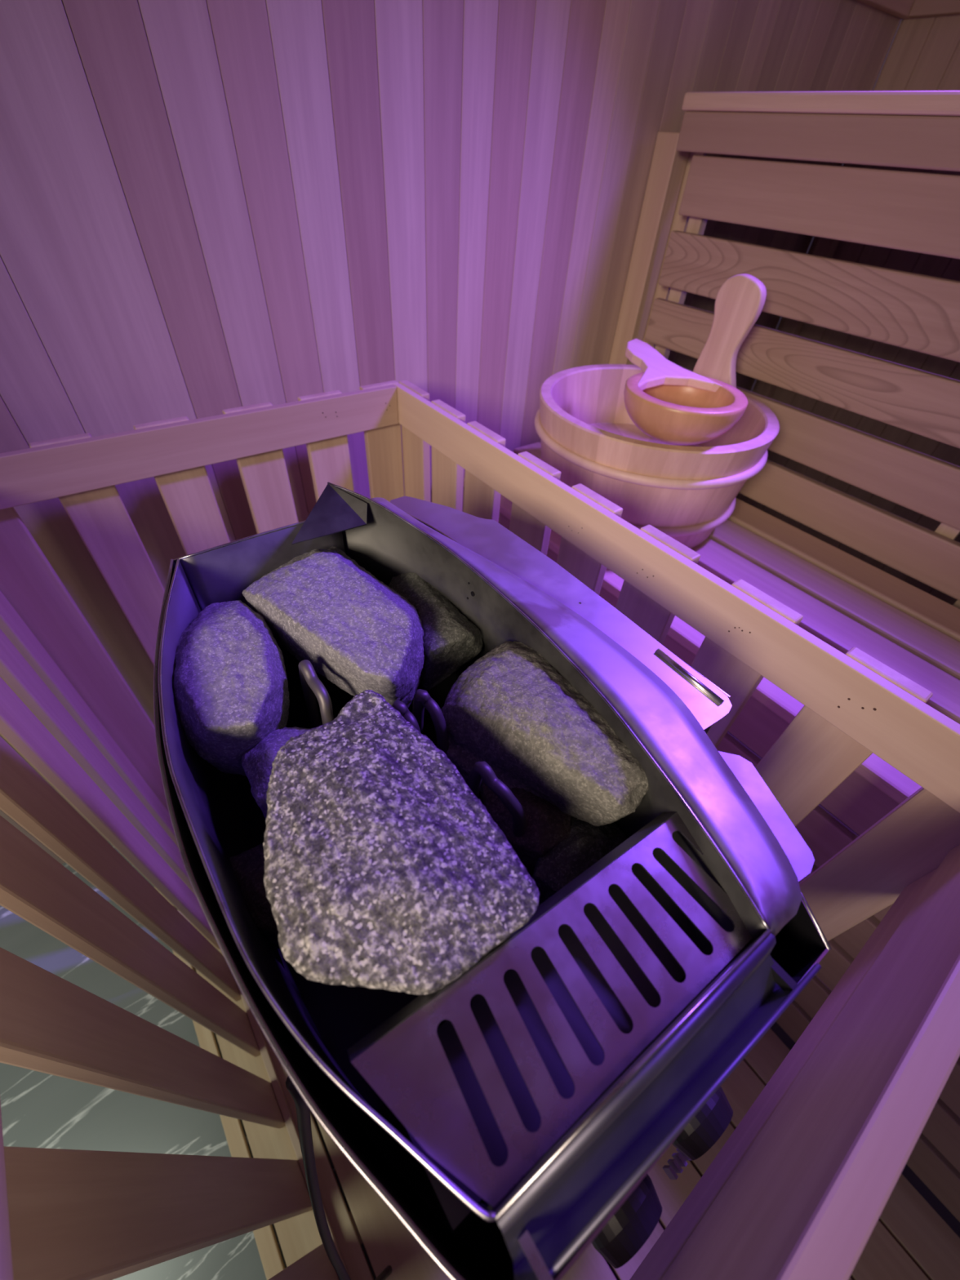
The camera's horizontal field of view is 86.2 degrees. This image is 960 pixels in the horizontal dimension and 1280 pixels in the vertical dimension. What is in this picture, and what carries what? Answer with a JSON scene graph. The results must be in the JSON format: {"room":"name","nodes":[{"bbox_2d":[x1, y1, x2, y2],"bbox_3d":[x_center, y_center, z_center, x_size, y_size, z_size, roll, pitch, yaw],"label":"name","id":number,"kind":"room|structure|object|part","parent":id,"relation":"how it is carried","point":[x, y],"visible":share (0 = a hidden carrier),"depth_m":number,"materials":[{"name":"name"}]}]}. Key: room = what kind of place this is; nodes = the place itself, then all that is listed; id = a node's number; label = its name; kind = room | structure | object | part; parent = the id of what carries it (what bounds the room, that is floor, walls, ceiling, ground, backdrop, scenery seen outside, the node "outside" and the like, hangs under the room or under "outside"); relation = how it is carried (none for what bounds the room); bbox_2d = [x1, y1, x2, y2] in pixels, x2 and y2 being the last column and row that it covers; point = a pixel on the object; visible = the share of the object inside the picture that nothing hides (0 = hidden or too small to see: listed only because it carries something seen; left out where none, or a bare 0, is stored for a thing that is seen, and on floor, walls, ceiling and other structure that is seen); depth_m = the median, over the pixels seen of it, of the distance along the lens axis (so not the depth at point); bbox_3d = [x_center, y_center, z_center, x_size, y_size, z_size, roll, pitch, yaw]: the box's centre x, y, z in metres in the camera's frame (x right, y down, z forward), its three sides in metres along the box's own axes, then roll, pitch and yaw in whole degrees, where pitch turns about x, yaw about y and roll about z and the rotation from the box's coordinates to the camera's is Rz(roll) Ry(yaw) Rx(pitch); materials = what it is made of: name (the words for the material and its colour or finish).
{"room":"spa","nodes":[
{"label":"spa","id":0,"kind":"room"},
{"bbox_2d":[0,0,901,864],"bbox_3d":[-0.369,-0.518,0.652,3.200,2.170,0.004,-25,52,-27],"label":"wall","id":1,"kind":"structure","parent":0,"point":[208,207],"depth_m":0.74,"materials":[{"name":"brown wood"}]},
{"bbox_2d":[855,0,915,18],"bbox_3d":[0.664,-1.270,0.942,0.700,0.090,0.022,-25,52,-27],"label":"trim","id":2,"kind":"structure","parent":1,"relation":"attached to","point":[901,9],"depth_m":1.08,"materials":[{"name":"brown wood"}]},
{"bbox_2d":[0,731,959,1279],"bbox_3d":[-0.155,1.132,0.562,4.200,0.040,2.480,-25,52,-27],"label":"floor","id":3,"kind":"structure","parent":0,"point":[39,1109],"depth_m":0.85,"materials":[{"name":"grey stone"}]},
{"bbox_2d":[154,886,959,1279],"bbox_3d":[0.176,0.876,0.801,0.854,0.030,2.050,-25,52,-27],"label":"duckboard","id":4,"kind":"object","parent":3,"relation":"on","point":[909,1240],"visible":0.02,"depth_m":0.78,"materials":[{"name":"brown wood"}]},
{"bbox_2d":[0,380,959,1279],"bbox_3d":[-0.135,0.266,0.755,0.637,0.871,0.910,-25,52,-27],"label":"guard","id":5,"kind":"object","parent":4,"relation":"on","point":[800,1187],"visible":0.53,"depth_m":0.49,"materials":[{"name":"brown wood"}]},
{"bbox_3d":[-0.354,0.091,0.337,0.011,0.059,0.880,-25,52,-27],"label":"rail","id":6,"kind":"part","parent":5,"relation":"part of","materials":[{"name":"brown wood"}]},
{"bbox_3d":[-0.373,-0.277,0.713,0.584,0.059,0.012,-25,52,-27],"label":"rail","id":7,"kind":"part","parent":5,"relation":"part of","materials":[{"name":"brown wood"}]},
{"bbox_3d":[-0.398,0.689,0.912,0.010,0.018,0.868,-25,52,-27],"label":"rail","id":8,"kind":"part","parent":5,"relation":"part of","materials":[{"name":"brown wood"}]},
{"bbox_3d":[0.124,-0.137,0.610,0.012,0.059,0.880,-25,52,-27],"label":"rail","id":9,"kind":"part","parent":5,"relation":"part of","materials":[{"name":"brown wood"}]},
{"bbox_3d":[0.146,0.320,0.302,0.608,0.065,0.008,-25,52,-27],"label":"rail","id":10,"kind":"part","parent":5,"relation":"part of","materials":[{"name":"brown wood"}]},
{"bbox_3d":[0.151,0.257,0.242,0.608,0.107,0.016,-25,52,-27],"label":"rail","id":11,"kind":"part","parent":5,"relation":"part of","materials":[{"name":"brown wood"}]},
{"bbox_2d":[153,481,831,1279],"bbox_3d":[-0.040,0.353,0.628,0.330,0.934,0.504,-25,52,-27],"label":"heater","id":12,"kind":"object","parent":4,"relation":"on","point":[514,1115],"visible":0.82,"depth_m":0.26,"materials":[{"name":"silver metal"}]},
{"bbox_2d":[173,600,289,776],"bbox_3d":[-0.184,0.031,0.387,0.075,0.081,0.150,-13,47,-17],"label":"stone","id":13,"kind":"object","parent":12,"relation":"in","point":[230,683],"visible":0.96,"depth_m":0.34,"materials":[{"name":"grey stone"}]},
{"bbox_2d":[229,843,280,949],"bbox_3d":[-0.137,0.171,0.341,0.041,0.067,0.067,-25,52,-27],"label":"stone","id":14,"kind":"object","parent":12,"relation":"in","point":[248,867],"visible":0.35,"depth_m":0.32,"materials":[{"name":"grey stone"}]},
{"bbox_3d":[-0.189,-0.015,0.509,0.136,0.210,0.003,-26,52,-27],"label":"panel","id":15,"kind":"part","parent":12,"relation":"part of","materials":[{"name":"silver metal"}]},
{"bbox_2d":[241,726,310,820],"bbox_3d":[-0.134,0.093,0.348,0.048,0.057,0.064,-4,45,-8],"label":"stone","id":16,"kind":"object","parent":12,"relation":"in","point":[257,761],"visible":0.38,"depth_m":0.33,"materials":[{"name":"grey stone"}]},
{"bbox_3d":[-0.141,0.146,0.348,0.048,0.210,0.421,-24,51,-26],"label":"panel","id":17,"kind":"part","parent":12,"relation":"part of","materials":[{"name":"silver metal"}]},
{"bbox_2d":[242,546,425,707],"bbox_3d":[-0.113,-0.013,0.430,0.104,0.073,0.200,-33,55,-32],"label":"stone","id":18,"kind":"object","parent":12,"relation":"in","point":[320,606],"visible":0.94,"depth_m":0.39,"materials":[{"name":"grey stone"}]},
{"bbox_2d":[285,1075,391,1279],"bbox_3d":[-0.137,0.584,0.518,0.043,0.736,0.154,-5,45,-10],"label":"power cable","id":19,"kind":"object","parent":12,"relation":"attached to","point":[303,1111],"visible":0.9,"depth_m":0.43,"materials":[{"name":"black rubber"}]},
{"bbox_2d":[262,689,539,994],"bbox_3d":[-0.056,0.102,0.263,0.112,0.062,0.160,-25,52,-27],"label":"stone","id":20,"kind":"object","parent":12,"relation":"in","point":[384,868],"visible":1,"depth_m":0.23,"materials":[{"name":"stone"}]},
{"bbox_2d":[387,572,483,690],"bbox_3d":[-0.052,-0.020,0.470,0.067,0.061,0.129,-23,50,-25],"label":"stone","id":21,"kind":"object","parent":12,"relation":"in","point":[451,641],"visible":0.68,"depth_m":0.43,"materials":[{"name":"grey stone"}]},
{"bbox_2d":[480,782,571,873],"bbox_3d":[0.031,0.121,0.356,0.052,0.058,0.067,-25,52,-27],"label":"stone","id":22,"kind":"object","parent":12,"relation":"in","point":[547,826],"visible":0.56,"depth_m":0.33,"materials":[{"name":"grey stone"}]},
{"bbox_2d":[440,640,648,826],"bbox_3d":[0.037,0.071,0.356,0.096,0.080,0.159,-25,52,-27],"label":"stone","id":23,"kind":"object","parent":12,"relation":"in","point":[511,711],"visible":0.94,"depth_m":0.33,"materials":[{"name":"grey stone"}]},
{"bbox_3d":[0.053,0.148,0.229,0.209,0.007,0.063,-23,51,-26],"label":"slotted panel","id":24,"kind":"part","parent":12,"relation":"part of","materials":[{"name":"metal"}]},
{"bbox_3d":[0.010,0.062,0.429,0.054,0.234,0.442,-25,52,-27],"label":"panel","id":25,"kind":"part","parent":12,"relation":"part of","materials":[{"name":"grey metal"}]},
{"bbox_2d":[404,863,705,1230],"bbox_3d":[0.044,0.187,0.265,0.180,0.001,0.059,-25,52,-27],"label":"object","id":26,"kind":"object","parent":12,"relation":"on","point":[455,1211],"depth_m":0.26,"materials":[{"name":"silver metal"}]},
{"bbox_3d":[0.038,-0.045,0.424,0.085,0.001,0.354,-25,52,-27],"label":"mounting plate","id":27,"kind":"part","parent":12,"relation":"part of","materials":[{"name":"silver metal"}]},
{"bbox_2d":[532,816,627,903],"bbox_3d":[0.062,0.145,0.345,0.070,0.056,0.043,-25,52,-27],"label":"stone","id":28,"kind":"object","parent":12,"relation":"in","point":[587,843],"visible":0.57,"depth_m":0.33,"materials":[{"name":"grey stone"}]},
{"bbox_3d":[0.062,0.235,0.273,0.154,0.210,0.001,-24,51,-26],"label":"panel","id":29,"kind":"part","parent":12,"relation":"part of","materials":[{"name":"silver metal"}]},
{"bbox_3d":[0.071,0.298,0.274,0.042,0.042,0.034,-25,52,-27],"label":"control knob","id":30,"kind":"part","parent":12,"relation":"part of","materials":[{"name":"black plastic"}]},
{"bbox_3d":[0.091,0.034,0.492,0.001,0.196,0.255,-25,52,-27],"label":"plate","id":31,"kind":"part","parent":12,"relation":"part of","materials":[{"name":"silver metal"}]},
{"bbox_3d":[0.123,0.273,0.303,0.042,0.042,0.034,-25,52,-27],"label":"control knob","id":32,"kind":"part","parent":12,"relation":"part of","materials":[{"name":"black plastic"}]},
{"bbox_2d":[462,442,959,1222],"bbox_3d":[0.700,0.385,0.853,0.447,0.660,2.060,-25,52,-27],"label":"bench","id":33,"kind":"object","parent":3,"relation":"on","point":[846,602],"visible":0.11,"depth_m":0.78,"materials":[{"name":"brown wood"}]},
{"bbox_2d":[534,273,779,548],"bbox_3d":[0.299,-0.396,0.882,0.402,0.370,0.402,-25,52,-27],"label":"bucket","id":34,"kind":"object","parent":33,"relation":"on","point":[584,428],"visible":0.82,"depth_m":0.83,"materials":[{"name":"brown wood"}]},
{"bbox_2d":[623,338,747,444],"bbox_3d":[0.269,-0.379,0.802,0.174,0.083,0.290,-20,49,-23],"label":"ladle","id":35,"kind":"object","parent":34,"relation":"on","point":[671,403],"visible":1,"depth_m":0.75,"materials":[{"name":"brown wood"}]},
{"bbox_3d":[0.289,-0.442,0.827,0.147,0.025,0.214,-2,45,-7],"label":"handle","id":36,"kind":"part","parent":35,"relation":"part of","materials":[{"name":"brown wood"}]},
{"bbox_2d":[623,372,747,444],"bbox_3d":[0.298,-0.338,0.772,0.174,0.071,0.174,-25,52,-27],"label":"bowl","id":37,"kind":"object","parent":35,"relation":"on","point":[675,408],"depth_m":0.73,"materials":[{"name":"brown wood"}]},
{"bbox_3d":[0.429,-0.514,0.880,0.018,0.183,0.096,-25,52,-27],"label":"bucket handle","id":38,"kind":"part","parent":34,"relation":"part of","materials":[{"name":"brown wood"}]},
{"bbox_2d":[735,14,959,605],"bbox_3d":[1.565,-0.491,0.782,0.004,2.170,2.180,-25,52,-27],"label":"wall","id":39,"kind":"structure","parent":0,"point":[924,52],"depth_m":1.35,"materials":[{"name":"brown wood"}]},
{"bbox_2d":[608,90,959,608],"bbox_3d":[1.196,-0.048,0.945,0.767,1.268,2.079,-25,52,-27],"label":"backrest","id":40,"kind":"object","parent":39,"relation":"attached to","point":[691,181],"visible":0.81,"depth_m":0.84,"materials":[{"name":"brown wood"}]},
{"bbox_3d":[0.346,-0.745,1.128,0.042,0.528,0.051,-25,52,-27],"label":"post","id":41,"kind":"part","parent":40,"relation":"part of","materials":[{"name":"brown wood"}]},
{"bbox_3d":[0.380,-0.489,1.376,0.035,1.204,0.040,-25,52,-27],"label":"leg","id":42,"kind":"part","parent":40,"relation":"part of","materials":[{"name":"brown wood"}]},
{"bbox_3d":[0.898,-0.736,1.672,0.035,1.204,0.040,-25,52,-27],"label":"leg","id":43,"kind":"part","parent":40,"relation":"part of","materials":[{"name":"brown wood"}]},
{"bbox_3d":[0.856,-0.021,0.935,0.035,1.204,0.040,-25,52,-27],"label":"leg","id":44,"kind":"part","parent":40,"relation":"part of","materials":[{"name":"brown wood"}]},
{"bbox_2d":[908,0,959,17],"bbox_3d":[1.583,-0.762,0.495,0.022,0.090,2.158,-25,52,-27],"label":"trim","id":45,"kind":"structure","parent":39,"relation":"attached to","point":[920,8],"depth_m":1.08,"materials":[{"name":"brown wood"}]}
]}

